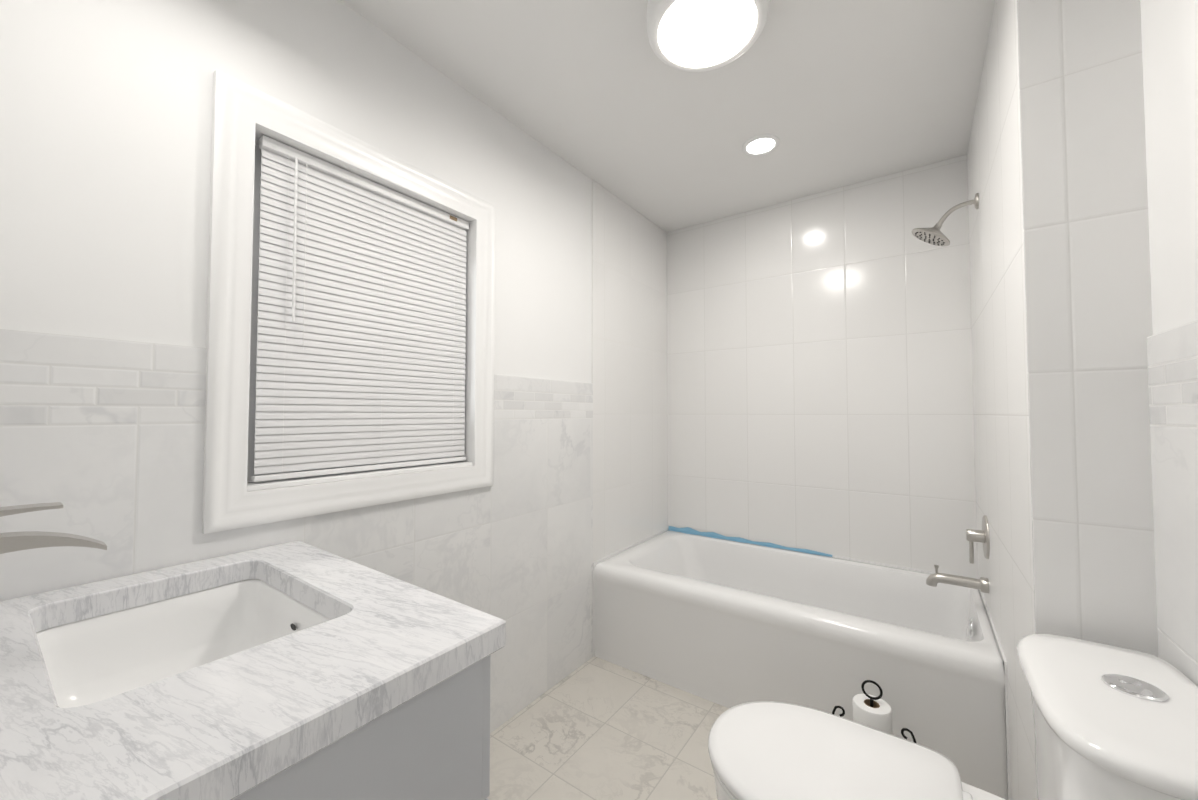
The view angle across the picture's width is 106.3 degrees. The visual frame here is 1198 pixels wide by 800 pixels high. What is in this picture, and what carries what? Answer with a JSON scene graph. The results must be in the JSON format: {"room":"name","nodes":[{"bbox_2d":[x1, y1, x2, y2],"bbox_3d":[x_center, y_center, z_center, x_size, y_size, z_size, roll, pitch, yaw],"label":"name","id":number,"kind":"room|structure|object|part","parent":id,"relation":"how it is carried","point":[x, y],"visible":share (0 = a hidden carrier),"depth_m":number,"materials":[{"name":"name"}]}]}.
{"room":"bathroom","nodes":[
{"label":"bathroom","id":0,"kind":"room"},
{"bbox_2d":[0,0,667,561],"bbox_3d":[-0.750,0.044,1.357,0.155,2.368,4.187,-1,-2,35],"label":"wall","id":1,"kind":"structure","parent":0,"point":[105,131],"depth_m":1.15,"materials":[{"name":"white paint"}]},
{"bbox_2d":[0,329,206,600],"bbox_3d":[-1.008,0.545,0.849,0.008,1.336,0.384,-1,-2,35],"label":"wainscot","id":2,"kind":"structure","parent":1,"relation":"attached to","point":[102,439],"depth_m":0.89,"materials":[{"name":"tile"}]},
{"bbox_2d":[202,69,494,533],"bbox_3d":[-0.646,-0.221,1.363,0.026,1.062,0.836,-1,-2,35],"label":"window frame","id":3,"kind":"structure","parent":1,"relation":"in","point":[241,110],"depth_m":1.09,"materials":[{"name":"paint"}]},
{"bbox_2d":[490,374,592,732],"bbox_3d":[-0.222,0.578,1.949,0.008,1.336,0.650,-1,-2,35],"label":"wainscot","id":4,"kind":"structure","parent":1,"relation":"attached to","point":[541,559],"depth_m":1.90,"materials":[{"name":"tile"}]},
{"bbox_2d":[593,529,668,656],"bbox_3d":[0.207,1.037,2.532,0.007,0.453,0.815,-1,-2,35],"label":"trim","id":5,"kind":"structure","parent":1,"relation":"attached to","point":[620,551],"depth_m":2.31,"materials":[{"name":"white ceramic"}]},
{"bbox_2d":[487,656,728,799],"bbox_3d":[0.000,1.261,0.785,1.998,0.100,4.187,-1,-2,35],"label":"floor","id":6,"kind":"structure","parent":0,"point":[594,728],"depth_m":1.62,"materials":[{"name":"tile"}]},
{"bbox_2d":[0,502,505,799],"bbox_3d":[-0.622,0.676,0.706,0.776,1.064,0.585,-1,-2,35],"label":"bathroom vanity","id":7,"kind":"object","parent":6,"relation":"on","point":[296,670],"visible":1,"depth_m":0.61,"materials":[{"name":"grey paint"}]},
{"bbox_2d":[0,502,106,553],"bbox_3d":[-0.770,0.243,0.583,0.060,0.205,0.172,-1,-2,35],"label":"faucet","id":8,"kind":"object","parent":7,"relation":"on","point":[9,541],"depth_m":0.60,"materials":[{"name":"silver metal"}]},
{"bbox_2d":[36,579,330,707],"bbox_3d":[-0.682,0.468,0.751,0.530,0.150,0.390,-1,-2,35],"label":"sink","id":9,"kind":"object","parent":7,"relation":"in","point":[92,656],"depth_m":0.87,"materials":[{"name":"white ceramic"}]},
{"bbox_2d":[594,526,1007,799],"bbox_3d":[0.823,1.009,2.092,1.515,0.483,0.813,-1,-2,35],"label":"bathtub","id":10,"kind":"object","parent":6,"relation":"on","point":[725,621],"visible":1,"depth_m":1.83,"materials":[{"name":"white ceramic"}]},
{"bbox_2d":[832,680,915,742],"bbox_3d":[0.804,1.030,1.320,0.223,0.394,0.156,-1,-2,35],"label":"paper holder","id":11,"kind":"object","parent":6,"relation":"on","point":[872,711],"visible":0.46,"depth_m":1.30,"materials":[{"name":"white paper"}]},
{"bbox_2d":[708,634,1197,799],"bbox_3d":[0.594,0.834,0.856,0.777,0.759,0.422,-1,-2,35],"label":"toilet","id":12,"kind":"object","parent":6,"relation":"on","point":[1113,723],"visible":1,"depth_m":0.80,"materials":[{"name":"white ceramic"}]},
{"bbox_3d":[0.475,0.783,0.941,0.487,0.051,0.388,-1,-2,35],"label":"seat","id":13,"kind":"part","parent":12,"relation":"part of","materials":[{"name":"white plastic"}]},
{"bbox_3d":[0.570,1.011,0.867,0.710,0.405,0.376,-1,-2,35],"label":"bowl","id":14,"kind":"part","parent":12,"relation":"part of","materials":[{"name":"white ceramic"}]},
{"bbox_3d":[0.820,0.682,0.698,0.220,0.452,0.422,-1,-2,35],"label":"tank","id":15,"kind":"part","parent":12,"relation":"part of","materials":[{"name":"white ceramic"}]},
{"bbox_2d":[341,0,994,231],"bbox_3d":[0.000,-1.206,0.860,1.998,0.100,4.187,-1,-2,35],"label":"ceiling","id":16,"kind":"structure","parent":0,"point":[832,94],"depth_m":1.64,"materials":[{"name":"white paint"}]},
{"bbox_2d":[647,0,769,71],"bbox_3d":[0.311,-1.105,1.303,0.344,0.074,0.344,-1,-2,35],"label":"ceiling light","id":17,"kind":"object","parent":16,"relation":"attached to","point":[657,10],"visible":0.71,"depth_m":1.30,"materials":[{"name":"paint"}]},
{"bbox_2d":[658,0,756,67],"bbox_3d":[0.311,-1.065,1.302,0.279,0.035,0.279,-1,-2,35],"label":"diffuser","id":18,"kind":"object","parent":17,"relation":"attached to","point":[698,33],"visible":1,"depth_m":1.28,"materials":[{"name":"white plastic"}]},
{"bbox_2d":[742,134,779,155],"bbox_3d":[0.712,-1.119,1.978,0.156,0.006,0.156,-1,-2,35],"label":"recessed light","id":19,"kind":"object","parent":16,"relation":"in","point":[769,136],"depth_m":1.97,"materials":[{"name":"paint"}]},
{"bbox_3d":[0.712,-1.119,1.978,0.116,0.001,0.116,-1,-2,35],"label":"recessed ceiling light lens","id":20,"kind":"part","parent":19,"relation":"part of","materials":[{"name":"white plastic"}]},
{"bbox_2d":[667,155,977,578],"bbox_3d":[1.236,0.076,2.420,1.843,2.368,0.150,-1,-2,35],"label":"wall","id":21,"kind":"structure","parent":0,"point":[819,375],"depth_m":2.35,"materials":[{"name":"white tile"}]},
{"bbox_2d":[668,528,934,573],"bbox_3d":[1.059,0.821,2.428,1.519,0.026,0.007,-1,-2,35],"label":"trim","id":22,"kind":"structure","parent":21,"relation":"attached to","point":[883,564],"depth_m":2.19,"materials":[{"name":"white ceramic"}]},
{"bbox_2d":[967,0,1036,799],"bbox_3d":[1.440,0.045,1.398,0.324,2.368,1.277,-1,-2,35],"label":"wall","id":23,"kind":"structure","parent":0,"point":[1000,377],"depth_m":1.27,"materials":[{"name":"white tile"}]},
{"bbox_2d":[911,193,978,245],"bbox_3d":[1.365,-0.701,1.778,0.212,0.178,0.146,-1,-2,35],"label":"shower head","id":24,"kind":"object","parent":23,"relation":"attached to","point":[935,235],"visible":1,"depth_m":1.77},
{"bbox_2d":[926,565,988,592],"bbox_3d":[1.375,0.689,1.729,0.188,0.082,0.054,-1,-2,35],"label":"tub spout","id":25,"kind":"object","parent":23,"relation":"attached to","point":[981,584],"visible":1,"depth_m":1.72,"materials":[{"name":"silver metal"}]},
{"bbox_2d":[966,515,989,563],"bbox_3d":[1.427,0.526,1.697,0.060,0.185,0.160,-1,-2,35],"label":"shower valve","id":26,"kind":"object","parent":23,"relation":"attached to","point":[975,535],"visible":1,"depth_m":1.68,"materials":[{"name":"silver metal"}]},
{"bbox_2d":[978,589,1007,789],"bbox_3d":[1.440,1.011,1.653,0.007,0.453,0.815,-1,-2,35],"label":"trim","id":27,"kind":"structure","parent":23,"relation":"attached to","point":[993,629],"depth_m":1.52,"materials":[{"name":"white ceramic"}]},
{"bbox_2d":[1003,661,1010,799],"bbox_3d":[1.210,1.004,1.330,0.007,0.447,0.026,-1,-2,35],"label":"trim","id":28,"kind":"structure","parent":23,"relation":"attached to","point":[1007,731],"depth_m":1.32,"materials":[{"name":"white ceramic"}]},
{"bbox_2d":[1017,0,1158,657],"bbox_3d":[1.004,0.031,0.921,0.178,2.368,0.006,-1,-2,35],"label":"wall tile","id":29,"kind":"structure","parent":23,"relation":"attached to","point":[1089,328],"depth_m":0.92,"materials":[{"name":"white tile"}]},
{"bbox_2d":[1140,0,1197,334],"bbox_3d":[0.336,-0.006,-0.297,0.150,2.368,2.754,-1,-2,35],"label":"wall","id":30,"kind":"structure","parent":0,"point":[1169,30],"depth_m":0.79,"materials":[{"name":"white paint"}]},
{"bbox_2d":[1147,320,1197,686],"bbox_3d":[0.664,0.527,0.282,0.008,1.336,1.404,-1,-2,35],"label":"wainscot","id":31,"kind":"structure","parent":30,"relation":"attached to","point":[1172,356],"depth_m":0.79,"materials":[{"name":"tile"}]},
{"bbox_3d":[-0.718,0.730,1.386,0.150,0.998,0.676,-1,-2,35],"label":"wall","id":32,"kind":"structure","parent":0,"visible":0},
{"bbox_2d":[201,486,490,613],"bbox_3d":[-0.654,0.768,1.339,0.008,0.920,0.836,-1,-2,35],"label":"wainscot","id":33,"kind":"structure","parent":32,"relation":"attached to","point":[439,544],"depth_m":1.42,"materials":[{"name":"tile"}]},
{"bbox_2d":[247,144,456,481],"bbox_3d":[-0.744,-0.219,1.433,0.046,0.902,0.676,-1,-2,35],"label":"window","id":34,"kind":"structure","parent":32,"relation":"in","point":[254,320],"depth_m":1.18,"materials":[{"name":"white plastic"}]},
{"bbox_3d":[-0.751,-0.219,1.438,0.008,0.812,0.586,-1,-2,35],"label":"daylight window glass","id":35,"kind":"part","parent":34,"relation":"part of","materials":[{"name":"glass"}]},
{"bbox_2d":[251,135,468,481],"bbox_3d":[-0.676,-0.228,1.397,0.038,0.881,0.644,-1,-2,35],"label":"window blinds","id":36,"kind":"object","parent":34,"relation":"attached to","point":[361,336],"visible":1,"depth_m":1.33,"materials":[{"name":"white plastic"}]},
{"bbox_2d":[247,461,472,491],"bbox_3d":[-0.691,0.225,1.382,0.092,0.012,0.674,-1,-2,35],"label":"window sill","id":37,"kind":"structure","parent":32,"relation":"on","point":[274,484],"depth_m":1.29,"materials":[{"name":"paint"}]}
]}

